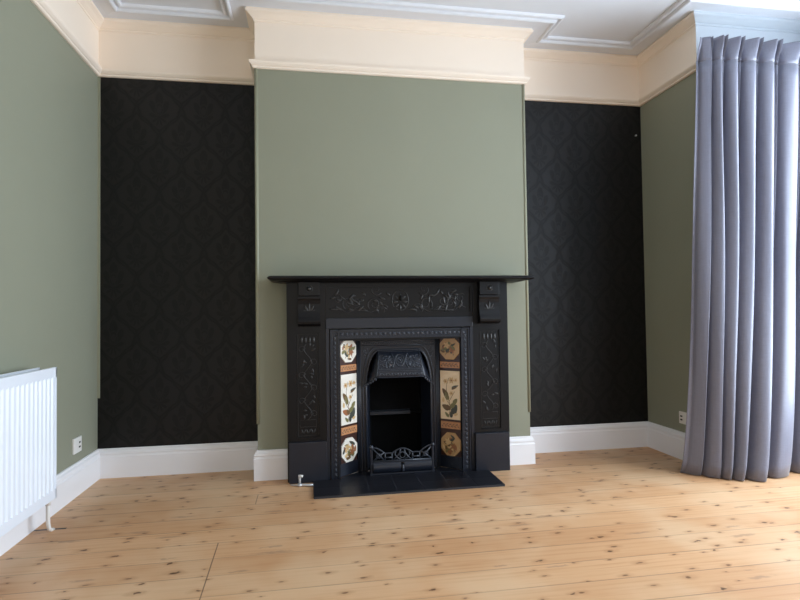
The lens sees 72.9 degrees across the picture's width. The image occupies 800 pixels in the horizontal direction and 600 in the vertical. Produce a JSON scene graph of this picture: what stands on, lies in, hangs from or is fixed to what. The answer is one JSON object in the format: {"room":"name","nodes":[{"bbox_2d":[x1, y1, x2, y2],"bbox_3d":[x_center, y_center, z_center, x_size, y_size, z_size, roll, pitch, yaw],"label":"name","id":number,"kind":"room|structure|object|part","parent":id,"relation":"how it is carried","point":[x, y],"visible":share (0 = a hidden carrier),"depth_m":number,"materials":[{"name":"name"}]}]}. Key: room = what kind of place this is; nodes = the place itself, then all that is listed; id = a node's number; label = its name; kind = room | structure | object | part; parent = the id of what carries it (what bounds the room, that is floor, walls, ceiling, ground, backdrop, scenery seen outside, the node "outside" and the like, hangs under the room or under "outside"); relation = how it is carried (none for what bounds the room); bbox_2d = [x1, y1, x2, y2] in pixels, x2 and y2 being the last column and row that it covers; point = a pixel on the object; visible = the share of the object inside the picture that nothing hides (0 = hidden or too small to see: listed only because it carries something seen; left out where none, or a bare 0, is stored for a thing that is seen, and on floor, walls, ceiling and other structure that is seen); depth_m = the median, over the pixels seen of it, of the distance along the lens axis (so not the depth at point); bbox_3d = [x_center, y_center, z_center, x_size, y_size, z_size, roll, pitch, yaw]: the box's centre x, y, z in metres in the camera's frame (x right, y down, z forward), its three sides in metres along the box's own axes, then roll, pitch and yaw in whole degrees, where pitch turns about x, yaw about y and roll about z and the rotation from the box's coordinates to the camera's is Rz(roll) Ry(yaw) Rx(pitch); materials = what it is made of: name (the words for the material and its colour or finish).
{"room":"living room","nodes":[
{"label":"living room","id":0,"kind":"room"},
{"bbox_2d":[0,0,97,473],"bbox_3d":[-1.471,-0.406,0.698,0.120,2.815,5.520,-1,-2,-9],"label":"wall","id":1,"kind":"structure","parent":0,"point":[49,94],"depth_m":2.70,"materials":[{"name":"green paint"}]},
{"bbox_2d":[0,367,56,536],"bbox_3d":[-1.500,0.661,1.708,0.134,0.753,1.581,-1,-2,-9],"label":"radiator","id":2,"kind":"object","parent":1,"relation":"attached to","point":[28,398],"visible":1,"depth_m":2.21,"materials":[{"name":"white metal"}]},
{"bbox_3d":[-1.510,0.579,1.690,0.014,0.590,1.545,-1,-2,-9],"label":"panel","id":3,"kind":"part","parent":2,"relation":"part of","materials":[{"name":"white metal"}]},
{"bbox_2d":[0,449,99,555],"bbox_3d":[-1.373,0.912,0.616,0.022,0.174,5.400,-1,-2,-9],"label":"baseboard","id":4,"kind":"structure","parent":1,"relation":"attached to","point":[78,477],"depth_m":2.79,"materials":[{"name":"white paint"}]},
{"bbox_2d":[72,435,81,454],"bbox_3d":[-1.774,0.798,2.980,0.013,0.084,0.102,-1,-2,-9],"label":"wall socket","id":5,"kind":"object","parent":1,"relation":"attached to","point":[76,442],"visible":1,"depth_m":2.97,"materials":[{"name":"white plastic"}]},
{"bbox_2d":[30,0,695,106],"bbox_3d":[0.388,-1.491,0.979,3.658,0.050,5.400,-1,-2,-9],"label":"trim","id":6,"kind":"structure","parent":1,"relation":"attached to","point":[42,6],"depth_m":3.39,"materials":[{"name":"beige paint"}]},
{"bbox_2d":[46,0,696,98],"bbox_3d":[0.386,-1.670,0.984,3.658,0.319,5.400,-1,-2,-9],"label":"frieze","id":7,"kind":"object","parent":1,"relation":"attached to","point":[273,41],"depth_m":3.43,"materials":[{"name":"beige paint"}]},
{"bbox_2d":[76,0,694,67],"bbox_3d":[0.384,-1.791,0.987,3.658,0.078,5.400,-1,-2,-9],"label":"trim","id":8,"kind":"structure","parent":1,"relation":"attached to","point":[258,14],"depth_m":3.41,"materials":[{"name":"beige paint"}]},
{"bbox_2d":[97,77,257,448],"bbox_3d":[-1.380,-0.334,3.450,0.965,2.815,0.120,-1,-2,-9],"label":"wall","id":9,"kind":"structure","parent":0,"point":[178,283],"depth_m":3.38,"materials":[{"name":"black paper"}]},
{"bbox_2d":[97,77,99,397],"bbox_3d":[-1.840,-0.389,3.311,0.014,1.970,0.006,-1,-2,-9],"label":"trim","id":10,"kind":"structure","parent":9,"relation":"attached to","point":[98,189],"depth_m":3.30,"materials":[{"name":"green paint"}]},
{"bbox_2d":[98,441,257,478],"bbox_3d":[-1.351,0.983,3.345,0.965,0.174,0.022,-1,-2,-9],"label":"baseboard","id":11,"kind":"structure","parent":9,"relation":"attached to","point":[227,456],"depth_m":3.33,"materials":[{"name":"white paint"}]},
{"bbox_2d":[258,69,529,468],"bbox_3d":[-0.038,-0.351,3.489,1.697,2.815,0.246,-1,-2,-9],"label":"wall","id":12,"kind":"structure","parent":0,"point":[359,175],"depth_m":3.37,"materials":[{"name":"green paint"}]},
{"bbox_2d":[254,68,259,423],"bbox_3d":[-0.852,-0.329,3.231,0.022,2.122,0.022,-1,-2,-9],"label":"trim","id":13,"kind":"structure","parent":12,"relation":"attached to","point":[255,69],"depth_m":3.22,"materials":[{"name":"green paint"}]},
{"bbox_2d":[254,447,287,480],"bbox_3d":[-0.781,0.975,3.316,0.194,0.174,0.268,-1,-2,-9],"label":"baseboard","id":14,"kind":"structure","parent":12,"relation":"attached to","point":[272,464],"depth_m":3.19,"materials":[{"name":"white paint"}]},
{"bbox_2d":[510,435,535,464],"bbox_3d":[0.744,0.962,3.571,0.195,0.174,0.268,-1,-2,-9],"label":"baseboard","id":15,"kind":"structure","parent":12,"relation":"attached to","point":[522,448],"depth_m":3.44,"materials":[{"name":"white paint"}]},
{"bbox_2d":[522,84,530,411],"bbox_3d":[0.816,-0.343,3.510,0.020,2.122,0.020,-1,-2,-9],"label":"trim","id":16,"kind":"structure","parent":12,"relation":"attached to","point":[523,88],"depth_m":3.50,"materials":[{"name":"green paint"}]},
{"bbox_2d":[0,447,799,599],"bbox_3d":[0.817,1.010,0.979,4.760,0.060,5.700,-1,-2,-9],"label":"floor","id":17,"kind":"structure","parent":0,"point":[619,523],"depth_m":2.31,"materials":[{"name":"brown wood"}]},
{"bbox_2d":[291,474,312,486],"bbox_3d":[-0.554,1.019,3.056,0.129,0.065,0.026,-1,-2,4],"label":"tap","id":18,"kind":"object","parent":17,"relation":"on","point":[300,484],"visible":0.99,"depth_m":3.05,"materials":[{"name":"silver metal"}]},
{"bbox_3d":[-0.565,1.018,3.056,0.026,0.062,0.025,-1,-2,-9],"label":"stem","id":19,"kind":"part","parent":18,"relation":"part of","materials":[{"name":"silver metal"}]},
{"bbox_2d":[329,327,471,479],"bbox_3d":[-0.013,0.615,3.389,0.846,0.878,0.307,-1,-2,-9],"label":"fireplace insert","id":20,"kind":"object","parent":17,"relation":"on","point":[391,389],"visible":1,"depth_m":3.33,"materials":[{"name":"metal"}]},
{"bbox_2d":[363,350,433,386],"bbox_3d":[-0.003,0.419,3.319,0.442,0.226,0.085,-1,-2,-9],"label":"hood","id":21,"kind":"object","parent":20,"relation":"attached to","point":[386,363],"depth_m":3.31,"materials":[{"name":"black metal"}]},
{"bbox_3d":[-0.007,0.647,3.358,0.518,0.812,0.014,-1,-2,-9],"label":"arch plate","id":22,"kind":"part","parent":20,"relation":"part of","materials":[{"name":"metal"}]},
{"bbox_3d":[-0.006,0.650,3.348,0.517,0.805,0.013,-1,-2,-9],"label":"arch moulding","id":23,"kind":"part","parent":20,"relation":"part of","materials":[{"name":"black metal"}]},
{"bbox_2d":[267,275,534,483],"bbox_3d":[0.028,0.454,3.243,1.580,1.190,0.216,-1,-2,-9],"label":"fireplace surround","id":24,"kind":"object","parent":17,"relation":"on","point":[316,305],"visible":0.99,"depth_m":3.24,"materials":[{"name":"black metal"}]},
{"bbox_3d":[-0.537,0.496,3.162,0.120,0.592,0.006,-1,-2,-9],"label":"carved panel","id":25,"kind":"part","parent":24,"relation":"part of","materials":[{"name":"black metal"}]},
{"bbox_3d":[-0.005,0.001,3.311,0.894,0.211,0.096,-1,-2,-9],"label":"frieze panel","id":26,"kind":"part","parent":24,"relation":"part of","materials":[{"name":"black metal"}]},
{"bbox_2d":[267,275,534,283],"bbox_3d":[0.020,-0.124,3.258,1.580,0.034,0.216,-1,-2,-9],"label":"mantel shelf","id":27,"kind":"object","parent":24,"relation":"attached to","point":[448,279],"depth_m":3.19,"materials":[{"name":"black metal"}]},
{"bbox_3d":[0.555,0.487,3.345,0.120,0.592,0.006,-1,-2,-9],"label":"carved panel","id":28,"kind":"part","parent":24,"relation":"part of","materials":[{"name":"black metal"}]},
{"bbox_2d":[313,467,504,498],"bbox_3d":[0.032,1.041,3.127,1.051,0.012,0.405,-1,-2,-9],"label":"hearth","id":29,"kind":"object","parent":17,"relation":"on","point":[356,484],"visible":0.97,"depth_m":3.05,"materials":[{"name":"black tile"}]},
{"bbox_2d":[369,442,434,475],"bbox_3d":[0.016,0.949,3.236,0.397,0.176,0.040,-1,-2,-9],"label":"grate","id":30,"kind":"object","parent":29,"relation":"on","point":[417,465],"visible":1,"depth_m":3.23,"materials":[{"name":"metal"}]},
{"bbox_3d":[-0.169,0.963,3.212,0.020,0.152,0.024,-1,-2,-9],"label":"post","id":31,"kind":"part","parent":30,"relation":"part of","materials":[{"name":"metal"}]},
{"bbox_3d":[0.198,0.960,3.274,0.020,0.152,0.024,-1,-2,-9],"label":"post","id":32,"kind":"part","parent":30,"relation":"part of","materials":[{"name":"metal"}]},
{"bbox_2d":[120,0,799,41],"bbox_3d":[0.778,-1.874,1.055,4.760,0.080,5.700,-1,-2,-9],"label":"ceiling","id":33,"kind":"structure","parent":0,"point":[616,20],"depth_m":3.31,"materials":[{"name":"white paint"}]},
{"bbox_2d":[525,100,647,426],"bbox_3d":[1.260,-0.358,3.891,0.996,2.815,0.120,-1,-2,-9],"label":"wall","id":34,"kind":"structure","parent":0,"point":[585,238],"depth_m":3.84,"materials":[{"name":"black paper"}]},
{"bbox_2d":[530,421,647,452],"bbox_3d":[1.290,0.960,3.787,0.996,0.174,0.022,-1,-2,-9],"label":"baseboard","id":35,"kind":"structure","parent":34,"relation":"attached to","point":[564,438],"depth_m":3.78,"materials":[{"name":"white paint"}]},
{"bbox_2d":[640,72,695,432],"bbox_3d":[1.858,-0.371,3.697,0.120,2.815,0.700,-1,-2,-9],"label":"wall","id":36,"kind":"structure","parent":0,"point":[668,119],"depth_m":3.65,"materials":[{"name":"green paint"}]},
{"bbox_2d":[92,0,799,55],"bbox_3d":[0.805,-1.821,1.035,4.414,0.032,5.354,-1,-2,-9],"label":"trim","id":37,"kind":"structure","parent":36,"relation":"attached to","point":[233,14],"depth_m":3.31,"materials":[{"name":"white paint"}]},
{"bbox_2d":[647,421,684,459],"bbox_3d":[1.818,0.948,3.578,0.022,0.174,0.608,-1,-2,-9],"label":"baseboard","id":38,"kind":"structure","parent":36,"relation":"attached to","point":[669,441],"depth_m":3.65,"materials":[{"name":"white paint"}]},
{"bbox_2d":[679,411,686,424],"bbox_3d":[1.834,0.763,3.502,0.013,0.078,0.083,-1,-2,-9],"label":"wall socket","id":39,"kind":"object","parent":36,"relation":"attached to","point":[682,415],"visible":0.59,"depth_m":3.51,"materials":[{"name":"white plastic"}]},
{"bbox_3d":[2.245,-0.382,3.452,0.802,2.815,0.100,-1,-2,-9],"label":"wall","id":40,"kind":"structure","parent":0,"visible":0},
{"bbox_2d":[694,10,799,33],"bbox_3d":[2.213,-1.751,3.408,0.856,0.078,0.054,-1,-2,-9],"label":"trim","id":41,"kind":"structure","parent":40,"relation":"attached to","point":[703,18],"depth_m":3.40,"materials":[{"name":"white paint"}]},
{"bbox_2d":[696,25,799,55],"bbox_3d":[2.222,-1.608,3.414,0.838,0.364,0.036,-1,-2,-9],"label":"trim","id":42,"kind":"structure","parent":40,"relation":"attached to","point":[701,31],"depth_m":3.42,"materials":[{"name":"white paint"}]},
{"bbox_3d":[2.919,-0.424,2.215,0.120,2.815,2.764,-1,-2,-9],"label":"wall","id":43,"kind":"structure","parent":0,"visible":0},
{"bbox_2d":[680,34,799,481],"bbox_3d":[2.157,-0.257,3.196,1.012,2.543,0.263,-1,-2,-9],"label":"curtain","id":44,"kind":"object","parent":43,"relation":"hanging from","point":[743,416],"visible":1,"depth_m":3.14,"materials":[{"name":"grey fabric"}]}
]}

